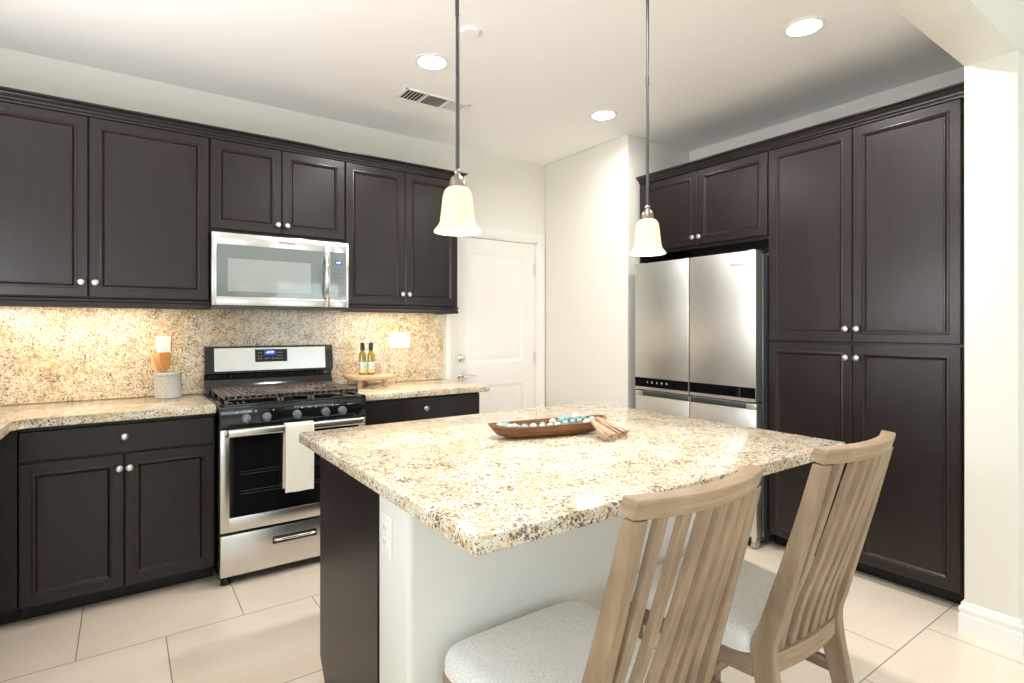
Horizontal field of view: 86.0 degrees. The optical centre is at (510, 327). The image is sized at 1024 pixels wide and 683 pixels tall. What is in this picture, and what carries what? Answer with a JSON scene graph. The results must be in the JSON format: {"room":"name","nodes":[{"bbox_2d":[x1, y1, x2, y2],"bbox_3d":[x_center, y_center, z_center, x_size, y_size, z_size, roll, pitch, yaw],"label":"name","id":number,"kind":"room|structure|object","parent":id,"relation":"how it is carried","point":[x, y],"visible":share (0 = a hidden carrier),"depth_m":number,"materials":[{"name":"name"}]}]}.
{"room":"kitchen","nodes":[
{"label":"kitchen","id":0,"kind":"room"},
{"bbox_2d":[0,47,544,404],"bbox_3d":[-1.103,-0.060,3.947,5.050,2.745,0.130,0,0,-35],"label":"wall","id":1,"kind":"structure","parent":0,"point":[507,193],"depth_m":3.63,"materials":[{"name":"white paint"}]},
{"bbox_2d":[0,306,202,404],"bbox_3d":[-2.449,0.126,2.904,1.437,0.538,0.018,0,0,-35],"label":"backsplash","id":2,"kind":"structure","parent":1,"relation":"attached to","point":[48,354],"depth_m":3.00,"materials":[{"name":"stone"}]},
{"bbox_2d":[156,336,170,352],"bbox_3d":[-2.019,0.107,3.191,0.070,0.115,0.008,0,0,-35],"label":"wall outlet","id":3,"kind":"object","parent":2,"relation":"attached to","point":[163,343],"visible":0.89,"depth_m":3.19,"materials":[{"name":"white plastic"}]},
{"bbox_2d":[161,340,165,351],"bbox_3d":[-2.018,0.107,3.190,0.027,0.065,0.004,0,0,-35],"label":"socket","id":4,"kind":"object","parent":3,"relation":"attached to","point":[163,342],"depth_m":3.19,"materials":[{"name":"grey plastic"}]},
{"bbox_2d":[0,101,210,309],"bbox_3d":[-2.192,-0.579,2.866,1.077,0.958,0.372,0,0,-35],"label":"upper cabinet","id":5,"kind":"object","parent":1,"relation":"attached to","point":[95,212],"visible":0.99,"depth_m":2.76,"materials":[{"name":"brown wood"}]},
{"bbox_2d":[203,309,332,380],"bbox_3d":[-1.542,0.126,3.544,0.782,0.538,0.018,0,0,-35],"label":"backsplash","id":6,"kind":"structure","parent":1,"relation":"attached to","point":[221,327],"depth_m":3.51,"materials":[{"name":"stone"}]},
{"bbox_2d":[209,138,344,242],"bbox_3d":[-1.450,-0.794,3.390,0.759,0.528,0.372,0,0,-35],"label":"upper cabinet","id":7,"kind":"object","parent":1,"relation":"attached to","point":[254,190],"visible":1,"depth_m":3.23,"materials":[{"name":"brown wood"}]},
{"bbox_2d":[209,231,348,310],"bbox_3d":[-1.416,-0.317,3.343,0.757,0.418,0.436,0,0,-35],"label":"microwave","id":8,"kind":"object","parent":7,"relation":"attached to","point":[247,271],"visible":0.99,"depth_m":3.19,"materials":[{"name":"silver metal"}]},
{"bbox_2d":[333,311,442,384],"bbox_3d":[-0.877,0.126,4.014,0.845,0.538,0.018,0,0,-35],"label":"backsplash","id":9,"kind":"structure","parent":1,"relation":"attached to","point":[423,360],"depth_m":4.00,"materials":[{"name":"stone"}]},
{"bbox_2d":[389,333,409,348],"bbox_3d":[-0.818,0.095,4.038,0.165,0.115,0.009,0,0,-35],"label":"wall outlet","id":10,"kind":"object","parent":9,"relation":"attached to","point":[396,340],"visible":1,"depth_m":4.03,"materials":[{"name":"white plastic"}]},
{"bbox_2d":[391,336,394,344],"bbox_3d":[-0.862,0.095,4.005,0.032,0.066,0.005,0,0,-35],"label":"rocker switch","id":11,"kind":"object","parent":10,"relation":"attached to","point":[392,337],"depth_m":4.00,"materials":[{"name":"white plastic"}]},
{"bbox_2d":[398,336,401,344],"bbox_3d":[-0.817,0.095,4.037,0.032,0.066,0.005,0,0,-35],"label":"rocker switch","id":12,"kind":"object","parent":10,"relation":"attached to","point":[399,337],"depth_m":4.03,"materials":[{"name":"white plastic"}]},
{"bbox_2d":[405,336,408,344],"bbox_3d":[-0.772,0.095,4.069,0.027,0.065,0.004,0,0,-35],"label":"socket","id":13,"kind":"object","parent":10,"relation":"attached to","point":[406,337],"depth_m":4.07,"materials":[{"name":"white plastic"}]},
{"bbox_2d":[341,162,457,314],"bbox_3d":[-0.805,-0.579,3.846,0.838,0.958,0.372,0,0,-35],"label":"upper cabinet","id":14,"kind":"object","parent":1,"relation":"attached to","point":[398,263],"visible":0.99,"depth_m":3.69,"materials":[{"name":"brown wood"}]},
{"bbox_2d":[0,86,467,179],"bbox_3d":[-1.676,-1.081,3.220,3.065,0.053,0.393,0,0,-35],"label":"crown molding","id":15,"kind":"structure","parent":14,"relation":"attached to","point":[11,95],"depth_m":3.00,"materials":[{"name":"brown wood"}]},
{"bbox_2d":[445,226,544,407],"bbox_3d":[-0.144,0.247,4.610,0.980,2.130,0.152,0,0,-35],"label":"trim","id":16,"kind":"structure","parent":1,"relation":"attached to","point":[538,240],"depth_m":4.80,"materials":[{"name":"white paint"}]},
{"bbox_2d":[455,236,535,413],"bbox_3d":[-0.112,0.288,4.573,0.812,2.032,0.094,0,0,-35],"label":"door","id":17,"kind":"structure","parent":1,"relation":"in","point":[495,318],"depth_m":4.58,"materials":[{"name":"white paint"}]},
{"bbox_2d":[0,0,963,165],"bbox_3d":[1.084,-1.483,0.979,7.500,0.100,7.550,0,0,-35],"label":"ceiling","id":18,"kind":"structure","parent":0,"point":[534,74],"depth_m":2.88,"materials":[{"name":"white paint"}]},
{"bbox_2d":[414,53,449,70],"bbox_3d":[-0.426,-1.431,2.961,0.190,0.010,0.190,0,0,-35],"label":"recessed light","id":19,"kind":"object","parent":18,"relation":"in","point":[433,62],"visible":1,"depth_m":2.95,"materials":[{"name":"white plastic"}]},
{"bbox_2d":[418,56,445,68],"bbox_3d":[-0.426,-1.433,2.961,0.150,0.007,0.150,0,0,-35],"label":"diffuser","id":20,"kind":"object","parent":19,"relation":"attached to","point":[430,62],"depth_m":2.96,"materials":[{"name":"white plastic"}]},
{"bbox_2d":[395,87,470,112],"bbox_3d":[-0.489,-1.429,3.468,0.450,0.007,0.170,0,0,-35],"label":"ceiling vent","id":21,"kind":"object","parent":18,"relation":"in","point":[408,94],"visible":0.88,"depth_m":3.45,"materials":[{"name":"white plastic"}]},
{"bbox_2d":[434,0,480,235],"bbox_3d":[-0.169,-0.867,1.736,0.149,1.132,0.149,0,0,-35],"label":"pendant light","id":22,"kind":"object","parent":18,"relation":"hanging from","point":[457,218],"visible":1,"depth_m":1.71,"materials":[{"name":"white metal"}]},
{"bbox_2d":[460,26,479,37],"bbox_3d":[-0.198,-1.425,2.652,0.096,0.016,0.096,0,0,-35],"label":"smoke detector","id":23,"kind":"object","parent":18,"relation":"attached to","point":[466,31],"visible":0.99,"depth_m":2.64,"materials":[{"name":"white paint"}]},
{"bbox_2d":[589,109,617,120],"bbox_3d":[0.623,-1.431,3.699,0.190,0.010,0.190,0,0,-35],"label":"recessed light","id":24,"kind":"object","parent":18,"relation":"in","point":[601,115],"visible":1,"depth_m":3.69,"materials":[{"name":"white plastic"}]},
{"bbox_2d":[592,111,614,119],"bbox_3d":[0.623,-1.433,3.699,0.150,0.007,0.150,0,0,-35],"label":"diffuser","id":25,"kind":"object","parent":24,"relation":"attached to","point":[600,115],"depth_m":3.70,"materials":[{"name":"white plastic"}]},
{"bbox_2d":[629,0,665,256],"bbox_3d":[0.560,-0.867,2.251,0.149,1.132,0.149,0,0,-35],"label":"pendant light","id":26,"kind":"object","parent":18,"relation":"hanging from","point":[647,241],"visible":1,"depth_m":2.23,"materials":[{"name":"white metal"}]},
{"bbox_2d":[782,16,826,37],"bbox_3d":[1.397,-1.431,2.616,0.190,0.010,0.190,0,0,-35],"label":"recessed light","id":27,"kind":"object","parent":18,"relation":"in","point":[804,26],"visible":1,"depth_m":2.60,"materials":[{"name":"white plastic"}]},
{"bbox_2d":[787,19,821,35],"bbox_3d":[1.397,-1.433,2.616,0.150,0.007,0.150,0,0,-35],"label":"diffuser","id":28,"kind":"object","parent":27,"relation":"attached to","point":[798,27],"depth_m":2.61,"materials":[{"name":"white plastic"}]},
{"bbox_2d":[0,537,1023,682],"bbox_3d":[1.084,1.362,0.979,7.500,0.100,7.550,0,0,-35],"label":"floor","id":29,"kind":"structure","parent":0,"point":[263,626],"depth_m":2.32,"materials":[{"name":"tile"}]},
{"bbox_2d":[0,430,20,624],"bbox_3d":[-2.590,0.875,2.439,0.660,0.874,0.579,0,0,-35],"label":"base cabinet","id":30,"kind":"object","parent":29,"relation":"on","point":[9,611],"visible":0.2,"depth_m":2.38,"materials":[{"name":"brown wood"}]},
{"bbox_2d":[0,393,215,439],"bbox_3d":[-1.925,0.416,2.156,1.432,0.038,1.843,0,0,-35],"label":"countertop","id":31,"kind":"structure","parent":30,"relation":"on","point":[34,415],"depth_m":2.66,"materials":[{"name":"stone"}]},
{"bbox_2d":[153,371,181,398],"bbox_3d":[-1.940,0.324,3.104,0.140,0.146,0.140,0,0,-35],"label":"utensil crock","id":32,"kind":"object","parent":31,"relation":"on","point":[168,385],"visible":0.97,"depth_m":3.05,"materials":[{"name":"white ceramic"}]},
{"bbox_2d":[150,355,157,372],"bbox_3d":[-1.981,0.265,3.075,0.068,0.221,0.018,0,0,-35],"label":"wooden spoon","id":33,"kind":"object","parent":32,"relation":"in","point":[151,357],"visible":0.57,"depth_m":3.06,"materials":[{"name":"brown wood"}]},
{"bbox_2d":[150,352,161,372],"bbox_3d":[-1.994,0.257,3.097,0.069,0.236,0.026,0,0,-35],"label":"wooden spatula","id":34,"kind":"object","parent":32,"relation":"in","point":[156,356],"visible":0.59,"depth_m":3.10,"materials":[{"name":"brown wood"}]},
{"bbox_2d":[159,352,170,372],"bbox_3d":[-1.942,0.256,3.081,0.015,0.236,0.054,0,0,43],"label":"wooden spatula","id":35,"kind":"object","parent":32,"relation":"in","point":[165,357],"visible":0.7,"depth_m":3.08,"materials":[{"name":"orange wood"}]},
{"bbox_2d":[18,413,214,619],"bbox_3d":[-1.992,0.875,2.829,0.760,0.874,0.632,0,0,-35],"label":"base cabinet","id":36,"kind":"object","parent":29,"relation":"on","point":[113,509],"visible":0.98,"depth_m":2.58,"materials":[{"name":"brown wood"}]},
{"bbox_2d":[203,344,365,585],"bbox_3d":[-1.330,0.712,3.221,0.757,1.200,0.739,0,0,-35],"label":"gas range","id":37,"kind":"object","parent":29,"relation":"on","point":[255,390],"visible":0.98,"depth_m":2.92,"materials":[{"name":"silver metal"}]},
{"bbox_2d":[205,392,365,409],"bbox_3d":[-1.326,0.396,3.214,0.757,0.042,0.611,0,0,-35],"label":"cooktop","id":38,"kind":"object","parent":37,"relation":"in","point":[254,400],"depth_m":2.98,"materials":[{"name":"black metal"}]},
{"bbox_2d":[282,420,313,492],"bbox_3d":[-1.132,0.683,2.925,0.150,0.361,0.056,0,0,-35],"label":"dish towel","id":39,"kind":"object","parent":37,"relation":"hanging from","point":[298,460],"visible":0.93,"depth_m":2.90,"materials":[{"name":"white fabric"}]},
{"bbox_2d":[320,456,379,682],"bbox_3d":[0.009,0.874,2.233,1.390,0.876,0.597,0,0,-35],"label":"base cabinet","id":40,"kind":"object","parent":29,"relation":"on","point":[349,509],"visible":0.03,"depth_m":1.79,"materials":[{"name":"brown wood"}]},
{"bbox_2d":[299,402,844,556],"bbox_3d":[0.178,0.416,1.989,1.503,0.038,1.276,0,0,-35],"label":"countertop","id":41,"kind":"structure","parent":40,"relation":"on","point":[484,491],"depth_m":1.61,"materials":[{"name":"stone"}]},
{"bbox_2d":[488,415,606,438],"bbox_3d":[0.143,0.368,2.045,0.483,0.056,0.154,0,0,-24],"label":"dough bowl","id":42,"kind":"object","parent":41,"relation":"on","point":[537,431],"visible":0.78,"depth_m":1.98,"materials":[{"name":"brown wood"}]},
{"bbox_2d":[496,413,628,441],"bbox_3d":[0.189,0.361,2.023,0.479,0.071,0.209,0,0,6],"label":"bead garland","id":43,"kind":"object","parent":41,"relation":"on","point":[606,430],"visible":0.7,"depth_m":2.00,"materials":[{"name":"wood"}]},
{"bbox_2d":[364,392,478,425],"bbox_3d":[-0.710,0.875,3.734,0.820,0.874,0.632,0,0,-35],"label":"base cabinet","id":44,"kind":"object","parent":29,"relation":"on","point":[385,411],"visible":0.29,"depth_m":3.48,"materials":[{"name":"brown wood"}]},
{"bbox_2d":[347,379,489,400],"bbox_3d":[-0.693,0.416,3.760,0.892,0.038,0.642,0,0,-35],"label":"countertop","id":45,"kind":"structure","parent":44,"relation":"on","point":[432,387],"depth_m":3.63,"materials":[{"name":"stone"}]},
{"bbox_2d":[344,372,392,387],"bbox_3d":[-0.965,0.356,3.725,0.326,0.080,0.326,0,0,-35],"label":"board","id":46,"kind":"object","parent":45,"relation":"on","point":[361,380],"visible":0.96,"depth_m":3.61,"materials":[{"name":"brown wood"}]},
{"bbox_2d":[359,343,365,374],"bbox_3d":[-0.997,0.208,3.684,0.050,0.215,0.050,0,0,-35],"label":"oil bottle","id":47,"kind":"object","parent":46,"relation":"on","point":[362,355],"visible":1,"depth_m":3.67,"materials":[{"name":"yellow glass"}]},
{"bbox_2d":[367,342,374,374],"bbox_3d":[-0.947,0.208,3.711,0.050,0.215,0.050,0,0,-35],"label":"oil bottle","id":48,"kind":"object","parent":46,"relation":"on","point":[370,356],"visible":1,"depth_m":3.69,"materials":[{"name":"yellow glass"}]},
{"bbox_2d":[375,362,380,373],"bbox_3d":[-0.928,0.276,3.779,0.050,0.078,0.045,0,0,-35],"label":"ceramic canister","id":49,"kind":"object","parent":46,"relation":"on","point":[377,364],"visible":0.53,"depth_m":3.76,"materials":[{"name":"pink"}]},
{"bbox_2d":[443,464,763,682],"bbox_3d":[0.202,0.802,1.289,0.488,1.020,0.680,0,0,-35],"label":"dining chair","id":50,"kind":"object","parent":29,"relation":"on","point":[570,641],"visible":1,"depth_m":1.09,"materials":[{"name":"brown wood"}]},
{"bbox_2d":[445,600,654,682],"bbox_3d":[0.137,0.848,1.381,0.486,0.072,0.451,0,0,-35],"label":"seat cushion","id":51,"kind":"object","parent":50,"relation":"on","point":[551,644],"depth_m":1.39,"materials":[{"name":"fabric"}]},
{"bbox_2d":[640,186,672,262],"bbox_3d":[1.215,0.127,4.268,0.609,2.370,0.015,0,0,-35],"label":"panel","id":52,"kind":"object","parent":29,"relation":"on","point":[642,259],"visible":0.14,"depth_m":4.13,"materials":[{"name":"brown wood"}]},
{"bbox_2d":[635,249,776,548],"bbox_3d":[1.457,0.424,3.795,0.722,1.774,0.928,0,0,-35],"label":"refrigerator","id":53,"kind":"object","parent":29,"relation":"on","point":[702,341],"visible":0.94,"depth_m":3.48,"materials":[{"name":"grey metal"}]},
{"bbox_2d":[627,430,895,682],"bbox_3d":[0.748,0.802,1.675,0.488,1.020,0.680,0,0,-35],"label":"dining chair","id":54,"kind":"object","parent":29,"relation":"on","point":[779,621],"visible":0.84,"depth_m":1.47,"materials":[{"name":"brown wood"}]},
{"bbox_2d":[632,551,776,650],"bbox_3d":[0.683,0.848,1.767,0.486,0.072,0.451,0,0,-35],"label":"seat cushion","id":55,"kind":"object","parent":54,"relation":"on","point":[755,583],"depth_m":1.63,"materials":[{"name":"fabric"}]},
{"bbox_2d":[769,98,963,603],"bbox_3d":[2.054,0.127,3.040,0.652,2.370,0.982,0,0,-35],"label":"pantry cabinet","id":56,"kind":"object","parent":29,"relation":"on","point":[866,221],"visible":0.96,"depth_m":2.80,"materials":[{"name":"brown wood"}]},
{"bbox_2d":[380,495,712,682],"bbox_3d":[0.242,0.874,1.903,1.390,0.876,0.208,0,0,-35],"label":"wall","id":57,"kind":"structure","parent":0,"point":[435,595],"depth_m":1.53,"materials":[{"name":"white paint"}]},
{"bbox_2d":[381,511,391,559],"bbox_3d":[-0.348,0.577,1.526,0.008,0.118,0.072,0,0,-35],"label":"wall outlet","id":58,"kind":"object","parent":57,"relation":"attached to","point":[386,520],"visible":1,"depth_m":1.52,"materials":[{"name":"white plastic"}]},
{"bbox_2d":[383,523,386,547],"bbox_3d":[-0.349,0.577,1.525,0.004,0.065,0.027,0,0,-35],"label":"socket","id":59,"kind":"object","parent":58,"relation":"attached to","point":[384,524],"depth_m":1.52,"materials":[{"name":"grey plastic"}]},
{"bbox_2d":[545,134,688,408],"bbox_3d":[0.929,-0.060,4.703,0.855,2.745,0.979,0,0,-35],"label":"wall","id":60,"kind":"structure","parent":0,"point":[592,196],"depth_m":4.35,"materials":[{"name":"white paint"}]},
{"bbox_2d":[689,67,963,254],"bbox_3d":[2.086,-0.060,3.692,0.130,2.745,2.027,0,0,-35],"label":"wall","id":61,"kind":"structure","parent":0,"point":[955,76],"depth_m":3.54,"materials":[{"name":"white paint"}]},
{"bbox_2d":[641,151,768,259],"bbox_3d":[1.486,-0.795,3.846,0.652,0.525,0.985,0,0,-35],"label":"upper cabinet","id":62,"kind":"object","parent":61,"relation":"attached to","point":[723,208],"visible":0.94,"depth_m":3.60,"materials":[{"name":"brown wood"}]},
{"bbox_2d":[636,81,963,185],"bbox_3d":[1.516,-1.081,3.266,0.071,0.053,1.966,0,0,-35],"label":"crown molding","id":63,"kind":"structure","parent":62,"relation":"attached to","point":[955,91],"depth_m":2.99,"materials":[{"name":"brown wood"}]},
{"bbox_2d":[883,0,1023,618],"bbox_3d":[0.772,-0.066,1.421,7.300,2.755,0.177,0,0,-35],"label":"wall","id":64,"kind":"structure","parent":0,"point":[993,87],"depth_m":2.26,"materials":[{"name":"white paint"}]},
{"bbox_2d":[958,600,1023,655],"bbox_3d":[2.849,1.244,2.887,2.116,0.136,0.209,0,0,-35],"label":"baseboard","id":65,"kind":"structure","parent":64,"relation":"attached to","point":[1003,631],"depth_m":2.27,"materials":[{"name":"white paint"}]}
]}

